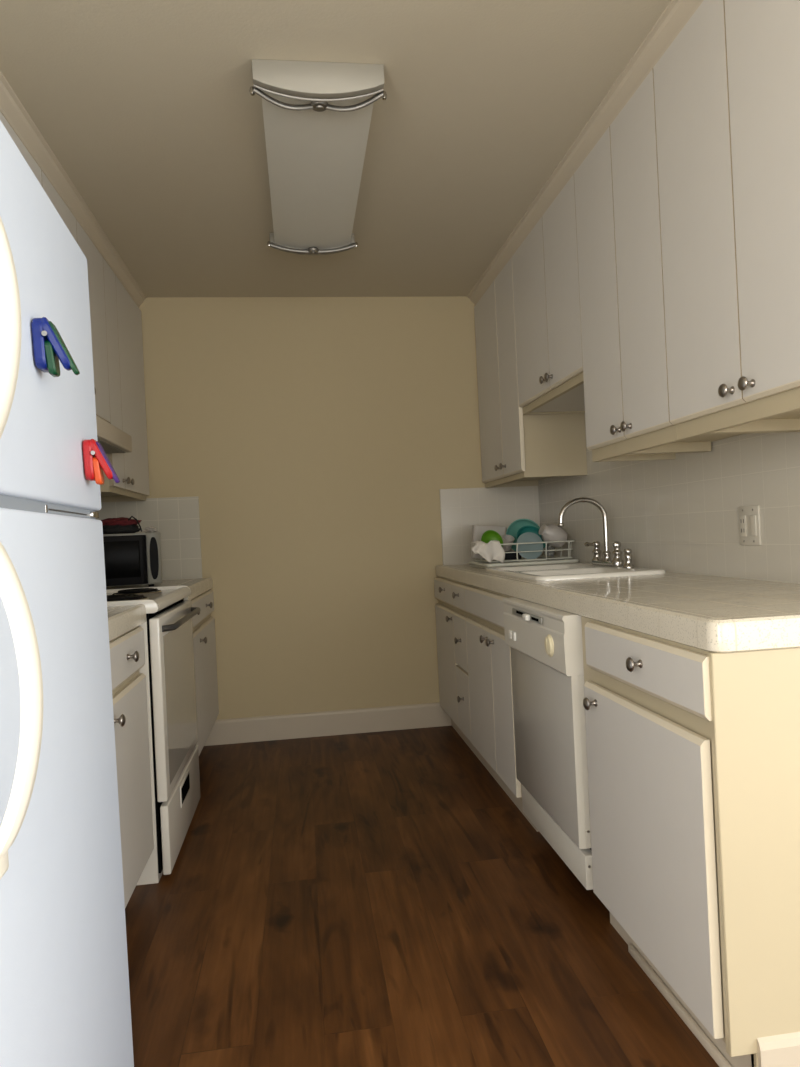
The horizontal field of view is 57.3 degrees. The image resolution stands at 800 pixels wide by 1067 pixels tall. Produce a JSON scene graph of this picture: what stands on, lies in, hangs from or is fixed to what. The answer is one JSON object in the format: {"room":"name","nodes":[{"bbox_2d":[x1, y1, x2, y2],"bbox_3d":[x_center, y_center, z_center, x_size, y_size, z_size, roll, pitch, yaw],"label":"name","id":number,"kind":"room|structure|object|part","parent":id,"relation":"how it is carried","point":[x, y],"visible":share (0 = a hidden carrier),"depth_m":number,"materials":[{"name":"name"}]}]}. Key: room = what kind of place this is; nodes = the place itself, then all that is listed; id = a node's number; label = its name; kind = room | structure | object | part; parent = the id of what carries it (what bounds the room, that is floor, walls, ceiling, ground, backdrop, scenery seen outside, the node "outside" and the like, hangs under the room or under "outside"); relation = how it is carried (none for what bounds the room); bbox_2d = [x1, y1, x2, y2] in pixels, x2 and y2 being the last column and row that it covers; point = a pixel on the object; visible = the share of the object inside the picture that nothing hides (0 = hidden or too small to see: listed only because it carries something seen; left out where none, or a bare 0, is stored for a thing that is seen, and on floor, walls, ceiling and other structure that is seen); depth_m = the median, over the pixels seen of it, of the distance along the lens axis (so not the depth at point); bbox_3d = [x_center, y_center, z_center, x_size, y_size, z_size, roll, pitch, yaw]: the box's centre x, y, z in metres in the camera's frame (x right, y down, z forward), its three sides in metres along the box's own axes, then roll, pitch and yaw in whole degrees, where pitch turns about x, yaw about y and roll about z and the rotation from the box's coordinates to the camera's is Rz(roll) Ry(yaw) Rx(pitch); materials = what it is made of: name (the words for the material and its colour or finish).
{"room":"kitchen","nodes":[
{"label":"kitchen","id":0,"kind":"room"},
{"bbox_2d":[139,297,484,723],"bbox_3d":[-0.435,-0.099,4.145,2.721,2.452,0.100,-3,0,-8],"label":"wall","id":1,"kind":"structure","parent":0,"point":[317,440],"depth_m":4.09,"materials":[{"name":"beige paint"}]},
{"bbox_2d":[95,496,201,579],"bbox_3d":[-1.374,0.058,3.961,0.576,0.496,0.010,-3,0,-8],"label":"tile backsplash","id":2,"kind":"structure","parent":1,"relation":"attached to","point":[177,519],"depth_m":3.97,"materials":[{"name":"white tile"}]},
{"bbox_2d":[204,702,451,745],"bbox_3d":[-0.404,1.060,4.084,1.401,0.134,0.014,-3,0,-8],"label":"baseboard","id":3,"kind":"structure","parent":1,"relation":"attached to","point":[401,717],"depth_m":4.08,"materials":[{"name":"white paint"}]},
{"bbox_2d":[439,486,541,564],"bbox_3d":[0.526,-0.025,4.218,0.584,0.484,0.010,-3,0,-8],"label":"tile backsplash","id":4,"kind":"structure","parent":1,"relation":"attached to","point":[461,509],"depth_m":4.20,"materials":[{"name":"white tile"}]},
{"bbox_2d":[0,0,670,296],"bbox_3d":[1.478,-1.466,0.772,5.731,0.100,7.315,-3,0,-8],"label":"ceiling","id":5,"kind":"structure","parent":0,"point":[148,109],"depth_m":2.34,"materials":[{"name":"paint"}]},
{"bbox_2d":[249,59,386,255],"bbox_3d":[-0.308,-1.281,2.663,0.398,0.100,1.199,-3,0,-8],"label":"ceiling light","id":6,"kind":"object","parent":5,"relation":"attached to","point":[317,115],"visible":1,"depth_m":2.38,"materials":[{"name":"white glass"}]},
{"bbox_2d":[261,90,373,248],"bbox_3d":[-0.309,-1.293,2.664,0.332,0.070,1.157,-3,0,-8],"label":"diffuser","id":7,"kind":"object","parent":6,"relation":"attached to","point":[315,160],"depth_m":2.52,"materials":[{"name":"white glass"}]},
{"bbox_2d":[467,0,702,304],"bbox_3d":[0.605,-1.346,2.811,0.052,0.058,2.838,-3,0,-8],"label":"trim","id":8,"kind":"structure","parent":5,"relation":"attached to","point":[677,13],"depth_m":2.41,"materials":[{"name":"paint"}]},
{"bbox_2d":[125,726,718,1066],"bbox_3d":[-0.060,1.161,1.808,2.721,0.100,4.815,-3,0,-8],"label":"floor","id":9,"kind":"structure","parent":0,"point":[370,899],"depth_m":2.04,"materials":[{"name":"brown wood"}]},
{"bbox_2d":[0,120,133,1066],"bbox_3d":[-0.806,0.301,1.053,0.723,1.694,0.762,-3,0,-11],"label":"refrigerator","id":10,"kind":"object","parent":9,"relation":"on","point":[65,991],"visible":1,"depth_m":1.08,"materials":[{"name":"metal"}]},
{"bbox_3d":[-0.455,-0.245,0.804,0.064,0.385,0.040,-3,0,-11],"label":"handle","id":11,"kind":"part","parent":10,"relation":"part of","materials":[{"name":"beige plastic"}]},
{"bbox_3d":[-0.431,0.174,0.804,0.064,0.405,0.040,-3,0,-11],"label":"handle","id":12,"kind":"part","parent":10,"relation":"part of","materials":[{"name":"beige plastic"}]},
{"bbox_3d":[-0.575,-0.304,1.102,0.058,0.513,0.762,-3,0,-11],"label":"freezer door","id":13,"kind":"part","parent":10,"relation":"part of","materials":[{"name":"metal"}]},
{"bbox_2d":[31,317,79,376],"bbox_3d":[-0.512,-0.278,1.094,0.057,0.084,0.056,-3,0,-11],"label":"clip","id":14,"kind":"object","parent":10,"relation":"attached to","point":[49,347],"visible":1,"depth_m":1.08,"materials":[{"name":"blue plastic"}]},
{"bbox_3d":[-0.528,0.526,1.104,0.058,1.113,0.762,-3,0,-11],"label":"door","id":15,"kind":"part","parent":10,"relation":"part of","materials":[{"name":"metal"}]},
{"bbox_2d":[82,439,119,484],"bbox_3d":[-0.555,-0.133,1.365,0.057,0.084,0.056,-3,0,-11],"label":"clip","id":16,"kind":"object","parent":10,"relation":"attached to","point":[96,461],"visible":1,"depth_m":1.35,"materials":[{"name":"red plastic"}]},
{"bbox_2d":[109,626,153,907],"bbox_3d":[-1.039,0.720,1.938,0.634,0.872,0.808,-3,0,-8],"label":"base cabinet","id":17,"kind":"object","parent":9,"relation":"on","point":[127,651],"visible":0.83,"depth_m":2.13,"materials":[{"name":"white paint"}]},
{"bbox_3d":[-0.747,0.497,1.944,0.032,0.033,0.033,-3,0,-8],"label":"knob","id":18,"kind":"part","parent":17,"relation":"part of","materials":[{"name":"silver metal"}]},
{"bbox_2d":[107,604,145,641],"bbox_3d":[-1.074,0.271,1.938,0.607,0.062,0.823,-3,0,-8],"label":"countertop","id":19,"kind":"structure","parent":17,"relation":"on","point":[121,619],"depth_m":2.15,"materials":[{"name":"tile"}]},
{"bbox_3d":[-0.786,0.363,1.992,0.019,0.131,0.762,-3,0,-8],"label":"drawer","id":20,"kind":"part","parent":17,"relation":"part of","materials":[{"name":"white laminate"}]},
{"bbox_3d":[-0.779,0.360,2.138,0.032,0.033,0.033,-3,0,-8],"label":"knob","id":21,"kind":"part","parent":17,"relation":"part of","materials":[{"name":"silver metal"}]},
{"bbox_2d":[106,585,200,885],"bbox_3d":[-1.108,0.629,2.722,0.675,1.060,0.740,-3,0,-8],"label":"stove","id":22,"kind":"object","parent":9,"relation":"on","point":[168,669],"visible":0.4,"depth_m":2.52,"materials":[{"name":"white metal"}]},
{"bbox_3d":[-0.993,0.225,2.555,0.189,0.010,0.180,-3,0,-8],"label":"coil burner","id":23,"kind":"part","parent":22,"relation":"part of","materials":[{"name":"black metal"}]},
{"bbox_3d":[-1.041,0.227,2.908,0.153,0.010,0.146,-3,0,-8],"label":"coil burner","id":24,"kind":"part","parent":22,"relation":"part of","materials":[{"name":"black metal"}]},
{"bbox_2d":[106,585,190,613],"bbox_3d":[-1.151,0.254,2.719,0.625,0.046,0.740,-3,0,-8],"label":"cooktop","id":25,"kind":"object","parent":22,"relation":"in","point":[156,600],"depth_m":2.69,"materials":[{"name":"white ceramic"}]},
{"bbox_3d":[-0.842,0.583,2.760,0.033,0.604,0.726,-3,0,-8],"label":"oven door","id":26,"kind":"part","parent":22,"relation":"part of","materials":[{"name":"white metal"}]},
{"bbox_3d":[-0.825,0.596,2.762,0.002,0.500,0.630,-3,0,-8],"label":"door glass","id":27,"kind":"part","parent":22,"relation":"part of","materials":[{"name":"glass"}]},
{"bbox_3d":[-0.818,1.011,2.759,0.026,0.226,0.720,-3,0,-8],"label":"storage drawer","id":28,"kind":"part","parent":22,"relation":"part of","materials":[{"name":"white metal"}]},
{"bbox_3d":[-0.817,0.316,2.772,0.056,0.028,0.668,-3,0,-8],"label":"handle","id":29,"kind":"part","parent":22,"relation":"part of","materials":[{"name":"grey metal"}]},
{"bbox_3d":[-0.803,0.952,2.736,0.004,0.077,0.200,-3,0,-8],"label":"grip frame","id":30,"kind":"part","parent":22,"relation":"part of","materials":[{"name":"white ceramic"}]},
{"bbox_2d":[191,589,218,754],"bbox_3d":[-1.240,0.730,3.535,0.664,0.872,0.878,-3,0,-8],"label":"base cabinet","id":31,"kind":"object","parent":9,"relation":"on","point":[204,640],"visible":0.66,"depth_m":3.54,"materials":[{"name":"white paint"}]},
{"bbox_2d":[106,577,212,599],"bbox_3d":[-1.277,0.281,3.522,0.628,0.062,0.882,-3,0,-8],"label":"countertop","id":32,"kind":"structure","parent":31,"relation":"on","point":[198,586],"depth_m":3.55,"materials":[{"name":"tile"}]},
{"bbox_2d":[103,532,162,586],"bbox_3d":[-1.338,0.129,3.444,0.405,0.251,0.310,-3,0,-20],"label":"microwave","id":33,"kind":"object","parent":32,"relation":"on","point":[130,558],"visible":0.66,"depth_m":3.33,"materials":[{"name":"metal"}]},
{"bbox_2d":[101,516,141,533],"bbox_3d":[-1.313,-0.039,3.425,0.225,0.081,0.130,-3,0,-8],"label":"pouch","id":34,"kind":"object","parent":33,"relation":"on","point":[120,525],"visible":0.82,"depth_m":3.38,"materials":[{"name":"red fabric"}]},
{"bbox_3d":[-1.321,0.125,3.301,0.339,0.225,0.026,-3,0,-20],"label":"door","id":35,"kind":"part","parent":33,"relation":"part of","materials":[{"name":"black glass"}]},
{"bbox_2d":[144,526,156,532],"bbox_3d":[-1.177,-0.019,3.452,0.061,0.030,0.081,-3,0,-8],"label":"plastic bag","id":36,"kind":"object","parent":33,"relation":"on","point":[148,529],"visible":0.82,"depth_m":3.43,"materials":[{"name":"white plastic"}]},
{"bbox_3d":[-1.135,0.113,3.385,0.067,0.229,0.024,-3,0,-38],"label":"control panel","id":37,"kind":"part","parent":33,"relation":"part of","materials":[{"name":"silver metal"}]},
{"bbox_3d":[-0.969,0.364,3.571,0.019,0.123,0.852,-3,0,-8],"label":"drawer","id":38,"kind":"part","parent":31,"relation":"part of","materials":[{"name":"white laminate"}]},
{"bbox_3d":[-0.916,0.498,3.415,0.032,0.033,0.033,-3,0,-8],"label":"knob","id":39,"kind":"part","parent":31,"relation":"part of","materials":[{"name":"silver metal"}]},
{"bbox_2d":[434,576,471,749],"bbox_3d":[0.546,0.646,3.957,0.674,0.872,0.493,-3,0,-8],"label":"base cabinet","id":40,"kind":"object","parent":9,"relation":"on","point":[444,610],"visible":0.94,"depth_m":3.89,"materials":[{"name":"white paint"}]},
{"bbox_3d":[0.237,0.309,3.917,0.019,0.121,0.491,-3,0,-8],"label":"drawer","id":41,"kind":"part","parent":40,"relation":"part of","materials":[{"name":"white laminate"}]},
{"bbox_3d":[0.255,0.685,3.917,0.019,0.578,0.491,-3,0,-8],"label":"door","id":42,"kind":"part","parent":40,"relation":"part of","materials":[{"name":"white laminate"}]},
{"bbox_2d":[452,581,485,767],"bbox_3d":[0.598,0.644,3.571,0.674,0.872,0.285,-3,0,-8],"label":"base cabinet","id":43,"kind":"object","parent":9,"relation":"on","point":[458,597],"visible":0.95,"depth_m":3.51,"materials":[{"name":"white paint"}]},
{"bbox_3d":[0.276,0.514,3.510,0.032,0.033,0.033,-3,0,-8],"label":"knob","id":44,"kind":"part","parent":43,"relation":"part of","materials":[{"name":"silver metal"}]},
{"bbox_3d":[0.289,0.306,3.531,0.019,0.121,0.284,-3,0,-8],"label":"drawer","id":45,"kind":"part","parent":43,"relation":"part of","materials":[{"name":"white laminate"}]},
{"bbox_3d":[0.299,0.521,3.531,0.019,0.254,0.284,-3,0,-8],"label":"drawer","id":46,"kind":"part","parent":43,"relation":"part of","materials":[{"name":"white laminate"}]},
{"bbox_3d":[0.313,0.815,3.531,0.019,0.312,0.284,-3,0,-8],"label":"drawer","id":47,"kind":"part","parent":43,"relation":"part of","materials":[{"name":"white laminate"}]},
{"bbox_2d":[464,585,538,831],"bbox_3d":[0.667,0.640,3.061,0.674,0.872,0.741,-3,0,-8],"label":"base cabinet","id":48,"kind":"object","parent":9,"relation":"on","point":[488,654],"visible":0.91,"depth_m":2.97,"materials":[{"name":"white paint"}]},
{"bbox_3d":[0.356,0.680,3.169,0.019,0.578,0.442,-3,0,-8],"label":"door","id":49,"kind":"part","parent":48,"relation":"part of","materials":[{"name":"white laminate"}]},
{"bbox_3d":[0.342,0.431,2.994,0.032,0.033,0.033,-3,0,-8],"label":"knob","id":50,"kind":"part","parent":48,"relation":"part of","materials":[{"name":"silver metal"}]},
{"bbox_3d":[0.355,0.431,2.899,0.032,0.033,0.033,-3,0,-8],"label":"knob","id":51,"kind":"part","parent":48,"relation":"part of","materials":[{"name":"silver metal"}]},
{"bbox_3d":[0.404,0.678,2.812,0.019,0.578,0.274,-3,0,-8],"label":"door","id":52,"kind":"part","parent":48,"relation":"part of","materials":[{"name":"white laminate"}]},
{"bbox_2d":[502,597,592,889],"bbox_3d":[0.733,0.642,2.378,0.650,0.862,0.614,-3,0,-8],"label":"dishwasher","id":53,"kind":"object","parent":9,"relation":"on","point":[545,642],"visible":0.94,"depth_m":2.21,"materials":[{"name":"metal"}]},
{"bbox_3d":[0.450,0.314,2.343,0.071,0.169,0.613,-3,0,-8],"label":"control panel","id":54,"kind":"part","parent":53,"relation":"part of","materials":[{"name":"plastic"}]},
{"bbox_3d":[0.472,0.636,2.343,0.047,0.490,0.601,-3,0,-8],"label":"door panel","id":55,"kind":"part","parent":53,"relation":"part of","materials":[{"name":"metal"}]},
{"bbox_3d":[0.494,0.950,2.342,0.031,0.097,0.598,-3,0,-8],"label":"kick plate","id":56,"kind":"part","parent":53,"relation":"part of","materials":[{"name":"plastic"}]},
{"bbox_2d":[628,944,731,1066],"bbox_3d":[0.627,1.068,1.645,0.014,0.022,0.493,-3,0,-8],"label":"trim","id":57,"kind":"structure","parent":9,"relation":"on","point":[673,1001],"depth_m":1.63,"materials":[{"name":"white paint"}]},
{"bbox_2d":[581,616,799,1066],"bbox_3d":[0.844,0.632,1.734,0.680,0.872,0.665,-3,0,-8],"label":"base cabinet","id":58,"kind":"object","parent":9,"relation":"on","point":[693,754],"visible":0.98,"depth_m":1.40,"materials":[{"name":"white paint"}]},
{"bbox_3d":[0.488,0.436,1.879,0.032,0.033,0.033,-3,0,-8],"label":"knob","id":59,"kind":"part","parent":58,"relation":"part of","materials":[{"name":"silver metal"}]},
{"bbox_2d":[436,564,799,652],"bbox_3d":[0.704,0.188,2.804,0.629,0.062,2.836,-3,0,-8],"label":"countertop","id":60,"kind":"structure","parent":58,"relation":"on","point":[717,614],"depth_m":1.78,"materials":[{"name":"speckled laminate"}]},
{"bbox_2d":[468,557,578,567],"bbox_3d":[0.628,0.150,3.797,0.479,0.024,0.442,-3,0,-8],"label":"tray","id":61,"kind":"object","parent":60,"relation":"on","point":[568,560],"visible":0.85,"depth_m":3.60,"materials":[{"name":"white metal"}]},
{"bbox_2d":[471,540,574,562],"bbox_3d":[0.630,0.099,3.795,0.456,0.110,0.397,-3,0,-8],"label":"dish rack","id":62,"kind":"object","parent":61,"relation":"on","point":[568,541],"visible":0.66,"depth_m":3.62,"materials":[{"name":"white metal"}]},
{"bbox_2d":[470,540,505,562],"bbox_3d":[0.425,0.090,3.585,0.169,0.116,0.094,-3,0,-8],"label":"cloth","id":63,"kind":"object","parent":62,"relation":"hanging from","point":[491,551],"visible":1,"depth_m":3.56,"materials":[{"name":"white fabric"}]},
{"bbox_2d":[471,525,506,558],"bbox_3d":[0.475,0.048,3.916,0.201,0.192,0.055,-3,0,-8],"label":"storage container","id":64,"kind":"object","parent":62,"relation":"in","point":[477,530],"visible":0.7,"depth_m":3.89,"materials":[{"name":"plastic"}]},
{"bbox_2d":[481,530,502,546],"bbox_3d":[0.461,0.042,3.709,0.124,0.118,0.061,-3,0,-24],"label":"bowl","id":65,"kind":"object","parent":62,"relation":"in","point":[490,535],"visible":0.4,"depth_m":3.73,"materials":[{"name":"plastic"}]},
{"bbox_2d":[502,535,514,550],"bbox_3d":[0.557,0.050,3.776,0.064,0.089,0.084,-3,0,-8],"label":"cup","id":66,"kind":"object","parent":62,"relation":"in","point":[506,539],"visible":0.81,"depth_m":3.77,"materials":[{"name":"ceramic"}]},
{"bbox_2d":[504,551,521,559],"bbox_3d":[0.553,0.110,3.671,0.100,0.041,0.070,-3,0,-8],"label":"food tray","id":67,"kind":"object","parent":62,"relation":"in","point":[509,556],"visible":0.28,"depth_m":3.64,"materials":[{"name":"black plastic"}]},
{"bbox_2d":[506,519,539,550],"bbox_3d":[0.652,0.014,3.862,0.189,0.186,0.084,-3,0,-8],"label":"bowl","id":68,"kind":"object","parent":62,"relation":"in","point":[513,528],"visible":0.27,"depth_m":3.88,"materials":[{"name":"teal ceramic"}]},
{"bbox_2d":[516,532,542,558],"bbox_3d":[0.649,0.062,3.660,0.140,0.136,0.038,-3,0,-8],"label":"plate","id":69,"kind":"object","parent":62,"relation":"in","point":[526,537],"visible":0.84,"depth_m":3.66,"materials":[{"name":"blue ceramic"}]},
{"bbox_2d":[517,526,545,548],"bbox_3d":[0.675,0.027,3.755,0.159,0.136,0.108,-3,0,-8],"label":"bowl","id":70,"kind":"object","parent":62,"relation":"in","point":[524,529],"visible":0.21,"depth_m":3.79,"materials":[{"name":"teal ceramic"}]},
{"bbox_2d":[544,544,555,555],"bbox_3d":[0.793,0.074,3.861,0.070,0.096,0.068,-3,0,-8],"label":"drinking glass","id":71,"kind":"object","parent":62,"relation":"in","point":[549,547],"visible":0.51,"depth_m":3.83,"materials":[{"name":"clear glass"}]},
{"bbox_2d":[539,524,567,547],"bbox_3d":[0.776,0.012,3.715,0.145,0.126,0.107,-3,0,-8],"label":"plastic jug","id":72,"kind":"object","parent":62,"relation":"in","point":[551,532],"visible":0.94,"depth_m":3.68,"materials":[{"name":"white plastic"}]},
{"bbox_2d":[485,563,665,580],"bbox_3d":[0.694,0.240,3.050,0.500,0.190,0.803,-3,0,-8],"label":"sink","id":73,"kind":"object","parent":60,"relation":"in","point":[563,571],"visible":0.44,"depth_m":3.01,"materials":[{"name":"white ceramic"}]},
{"bbox_2d":[623,548,633,567],"bbox_3d":[0.907,0.097,2.909,0.042,0.078,0.042,-3,0,-8],"label":"sprayer","id":74,"kind":"object","parent":73,"relation":"on","point":[627,552],"visible":1,"depth_m":2.90,"materials":[{"name":"silver metal"}]},
{"bbox_2d":[557,497,623,566],"bbox_3d":[0.836,-0.009,3.112,0.255,0.295,0.254,-3,0,35],"label":"faucet","id":75,"kind":"object","parent":60,"relation":"on","point":[617,561],"visible":0.98,"depth_m":3.10,"materials":[{"name":"silver metal"}]},
{"bbox_3d":[0.850,0.078,3.226,0.085,0.088,0.048,-3,0,40],"label":"handle","id":76,"kind":"part","parent":75,"relation":"part of","materials":[{"name":"silver metal"}]},
{"bbox_3d":[0.881,0.127,3.110,0.050,0.020,0.250,-3,0,-8],"label":"plate","id":77,"kind":"part","parent":75,"relation":"part of","materials":[{"name":"silver metal"}]},
{"bbox_3d":[0.882,0.076,2.991,0.048,0.088,0.085,-3,0,35],"label":"handle","id":78,"kind":"part","parent":75,"relation":"part of","materials":[{"name":"silver metal"}]},
{"bbox_3d":[0.520,0.291,1.627,0.032,0.033,0.033,-3,0,-8],"label":"knob","id":79,"kind":"part","parent":58,"relation":"part of","materials":[{"name":"silver metal"}]},
{"bbox_3d":[0.542,0.294,1.664,0.019,0.121,0.580,-3,0,-8],"label":"drawer","id":80,"kind":"part","parent":58,"relation":"part of","materials":[{"name":"white laminate"}]},
{"bbox_3d":[0.553,0.677,1.675,0.019,0.566,0.580,-3,0,-8],"label":"door","id":81,"kind":"part","parent":58,"relation":"part of","materials":[{"name":"white laminate"}]},
{"bbox_3d":[0.912,0.637,1.416,0.630,0.856,0.016,-3,0,-8],"label":"panel","id":82,"kind":"part","parent":58,"relation":"part of","materials":[{"name":"beige paint"}]},
{"bbox_3d":[-1.249,-0.061,0.394,0.100,2.452,7.115,-3,0,-8],"label":"wall","id":83,"kind":"structure","parent":0,"visible":0},
{"bbox_2d":[0,112,41,185],"bbox_3d":[-1.254,-0.735,1.969,0.352,1.103,0.909,-3,0,-8],"label":"upper cabinet","id":84,"kind":"object","parent":83,"relation":"attached to","point":[31,162],"visible":0.02,"depth_m":2.29,"materials":[{"name":"beige paint"}]},
{"bbox_2d":[0,71,145,306],"bbox_3d":[-1.174,-1.263,2.304,0.046,0.058,3.365,-3,0,-8],"label":"trim","id":85,"kind":"structure","parent":83,"relation":"attached to","point":[12,109],"depth_m":2.61,"materials":[{"name":"paint"}]},
{"bbox_2d":[41,170,110,422],"bbox_3d":[-1.373,-0.875,2.797,0.352,0.811,0.761,-3,0,-8],"label":"upper cabinet","id":86,"kind":"object","parent":83,"relation":"attached to","point":[94,258],"visible":0.14,"depth_m":3.02,"materials":[{"name":"beige paint"}]},
{"bbox_3d":[-1.213,-0.849,2.626,0.019,0.727,0.377,-3,0,-8],"label":"door","id":87,"kind":"part","parent":86,"relation":"part of","materials":[{"name":"white laminate"}]},
{"bbox_3d":[-1.264,-0.847,3.004,0.019,0.727,0.381,-3,0,-8],"label":"door","id":88,"kind":"part","parent":86,"relation":"part of","materials":[{"name":"white laminate"}]},
{"bbox_2d":[96,415,131,453],"bbox_3d":[-1.323,-0.406,2.797,0.407,0.128,0.743,-3,0,-8],"label":"range hood","id":89,"kind":"object","parent":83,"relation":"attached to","point":[111,438],"visible":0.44,"depth_m":2.91,"materials":[{"name":"white paint"}]},
{"bbox_2d":[100,258,149,501],"bbox_3d":[-1.469,-0.725,3.563,0.352,1.103,0.781,-3,0,-8],"label":"upper cabinet","id":90,"kind":"object","parent":83,"relation":"attached to","point":[123,316],"visible":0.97,"depth_m":3.54,"materials":[{"name":"beige paint"}]},
{"bbox_3d":[-1.298,-0.708,3.301,0.019,1.001,0.215,-3,0,-8],"label":"door","id":91,"kind":"part","parent":90,"relation":"part of","materials":[{"name":"white laminate"}]},
{"bbox_3d":[-1.260,-0.244,3.375,0.032,0.033,0.033,-3,0,-8],"label":"knob","id":92,"kind":"part","parent":90,"relation":"part of","materials":[{"name":"silver metal"}]},
{"bbox_3d":[-1.349,-0.705,3.683,0.019,1.001,0.553,-3,0,-8],"label":"door","id":93,"kind":"part","parent":90,"relation":"part of","materials":[{"name":"white laminate"}]},
{"bbox_3d":[2.499,-0.236,3.060,3.010,2.452,2.838,-3,0,-8],"label":"wall","id":94,"kind":"structure","parent":0,"visible":0},
{"bbox_2d":[474,257,586,487],"bbox_3d":[0.647,-0.823,3.856,0.366,1.105,0.768,-3,0,-8],"label":"upper cabinet","id":95,"kind":"object","parent":94,"relation":"attached to","point":[518,449],"visible":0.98,"depth_m":3.61,"materials":[{"name":"beige paint"}]},
{"bbox_3d":[0.488,-0.798,3.987,0.019,1.014,0.445,-3,0,-8],"label":"door","id":96,"kind":"part","parent":95,"relation":"part of","materials":[{"name":"white laminate"}]},
{"bbox_3d":[0.539,-0.800,3.610,0.019,1.014,0.310,-3,0,-8],"label":"door","id":97,"kind":"part","parent":95,"relation":"part of","materials":[{"name":"white laminate"}]},
{"bbox_2d":[512,174,584,414],"bbox_3d":[0.743,-0.975,3.092,0.366,0.809,0.816,-3,0,-8],"label":"upper cabinet","id":98,"kind":"object","parent":94,"relation":"attached to","point":[545,271],"visible":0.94,"depth_m":3.01,"materials":[{"name":"beige paint"}]},
{"bbox_3d":[0.582,-0.952,3.237,0.019,0.714,0.436,-3,0,-8],"label":"door","id":99,"kind":"part","parent":98,"relation":"part of","materials":[{"name":"white laminate"}]},
{"bbox_3d":[0.597,-0.640,3.049,0.032,0.033,0.033,-3,0,-8],"label":"knob","id":100,"kind":"part","parent":98,"relation":"part of","materials":[{"name":"silver metal"}]},
{"bbox_3d":[0.605,-0.640,2.986,0.032,0.033,0.033,-3,0,-8],"label":"knob","id":101,"kind":"part","parent":98,"relation":"part of","materials":[{"name":"silver metal"}]},
{"bbox_3d":[0.796,-0.594,3.096,0.294,0.022,0.782,-3,0,-8],"label":"underside panel","id":102,"kind":"part","parent":98,"relation":"part of","materials":[{"name":"white laminate"}]},
{"bbox_3d":[0.636,-0.955,2.844,0.019,0.714,0.352,-3,0,-8],"label":"door","id":103,"kind":"part","parent":98,"relation":"part of","materials":[{"name":"white laminate"}]},
{"bbox_2d":[574,68,745,461],"bbox_3d":[0.846,-0.826,2.387,0.366,1.117,0.602,-3,0,-8],"label":"upper cabinet","id":104,"kind":"object","parent":94,"relation":"attached to","point":[617,202],"visible":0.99,"depth_m":2.32,"materials":[{"name":"beige paint"}]},
{"bbox_3d":[0.687,-0.809,2.514,0.019,1.010,0.310,-3,0,-8],"label":"door","id":105,"kind":"part","parent":104,"relation":"part of","materials":[{"name":"white laminate"}]},
{"bbox_3d":[0.701,-0.337,2.381,0.032,0.033,0.033,-3,0,-8],"label":"knob","id":106,"kind":"part","parent":104,"relation":"part of","materials":[{"name":"silver metal"}]},
{"bbox_3d":[0.712,-0.338,2.304,0.032,0.033,0.033,-3,0,-8],"label":"knob","id":107,"kind":"part","parent":104,"relation":"part of","materials":[{"name":"silver metal"}]},
{"bbox_3d":[0.728,-0.811,2.213,0.019,1.010,0.288,-3,0,-8],"label":"door","id":108,"kind":"part","parent":104,"relation":"part of","materials":[{"name":"white laminate"}]},
{"bbox_3d":[0.895,-0.285,2.444,0.286,0.032,0.040,-3,0,-8],"label":"support rail","id":109,"kind":"part","parent":104,"relation":"part of","materials":[{"name":"beige paint"}]},
{"bbox_2d":[538,421,799,583],"bbox_3d":[0.999,-0.247,2.862,0.010,0.885,2.828,-3,0,-8],"label":"tile backsplash","id":110,"kind":"structure","parent":94,"relation":"attached to","point":[680,514],"depth_m":2.56,"materials":[{"name":"white tile"}]},
{"bbox_2d":[738,505,761,544],"bbox_3d":[1.079,-0.024,2.265,0.012,0.121,0.105,-3,0,-8],"label":"switch plate","id":111,"kind":"object","parent":110,"relation":"attached to","point":[748,516],"visible":1,"depth_m":2.25,"materials":[{"name":"white plastic"}]},
{"bbox_2d":[739,515,746,535],"bbox_3d":[1.073,-0.024,2.289,0.004,0.065,0.032,-3,0,-8],"label":"socket","id":112,"kind":"object","parent":111,"relation":"attached to","point":[742,518],"depth_m":2.29,"materials":[{"name":"white plastic"}]},
{"bbox_2d":[749,515,756,535],"bbox_3d":[1.080,-0.024,2.239,0.005,0.065,0.032,-3,0,-8],"label":"rocker switch","id":113,"kind":"object","parent":111,"relation":"attached to","point":[752,518],"depth_m":2.23,"materials":[{"name":"white plastic"}]},
{"bbox_2d":[653,0,799,439],"bbox_3d":[0.931,-0.830,1.756,0.366,1.117,0.667,-3,0,-8],"label":"upper cabinet","id":114,"kind":"object","parent":94,"relation":"attached to","point":[727,86],"visible":1,"depth_m":1.74,"materials":[{"name":"beige paint"}]},
{"bbox_3d":[0.770,-0.813,1.897,0.019,1.010,0.341,-3,0,-8],"label":"door","id":115,"kind":"part","parent":114,"relation":"part of","materials":[{"name":"white laminate"}]},
{"bbox_3d":[0.785,-0.344,1.760,0.032,0.033,0.033,-3,0,-8],"label":"knob","id":116,"kind":"part","parent":114,"relation":"part of","materials":[{"name":"silver metal"}]},
{"bbox_3d":[0.795,-0.345,1.681,0.032,0.033,0.033,-3,0,-8],"label":"knob","id":117,"kind":"part","parent":114,"relation":"part of","materials":[{"name":"silver metal"}]},
{"bbox_3d":[0.960,-0.288,1.968,0.286,0.032,0.040,-3,0,-8],"label":"support rail","id":118,"kind":"part","parent":114,"relation":"part of","materials":[{"name":"beige paint"}]},
{"bbox_3d":[0.815,-0.815,1.568,0.019,1.010,0.316,-3,0,-8],"label":"door","id":119,"kind":"part","parent":114,"relation":"part of","materials":[{"name":"white laminate"}]},
{"bbox_2d":[757,1032,799,1066],"bbox_3d":[2.453,0.928,1.613,3.597,0.131,0.018,-3,0,-8],"label":"baseboard","id":120,"kind":"structure","parent":94,"relation":"attached to","point":[782,1050],"depth_m":1.37,"materials":[{"name":"white paint"}]}
]}

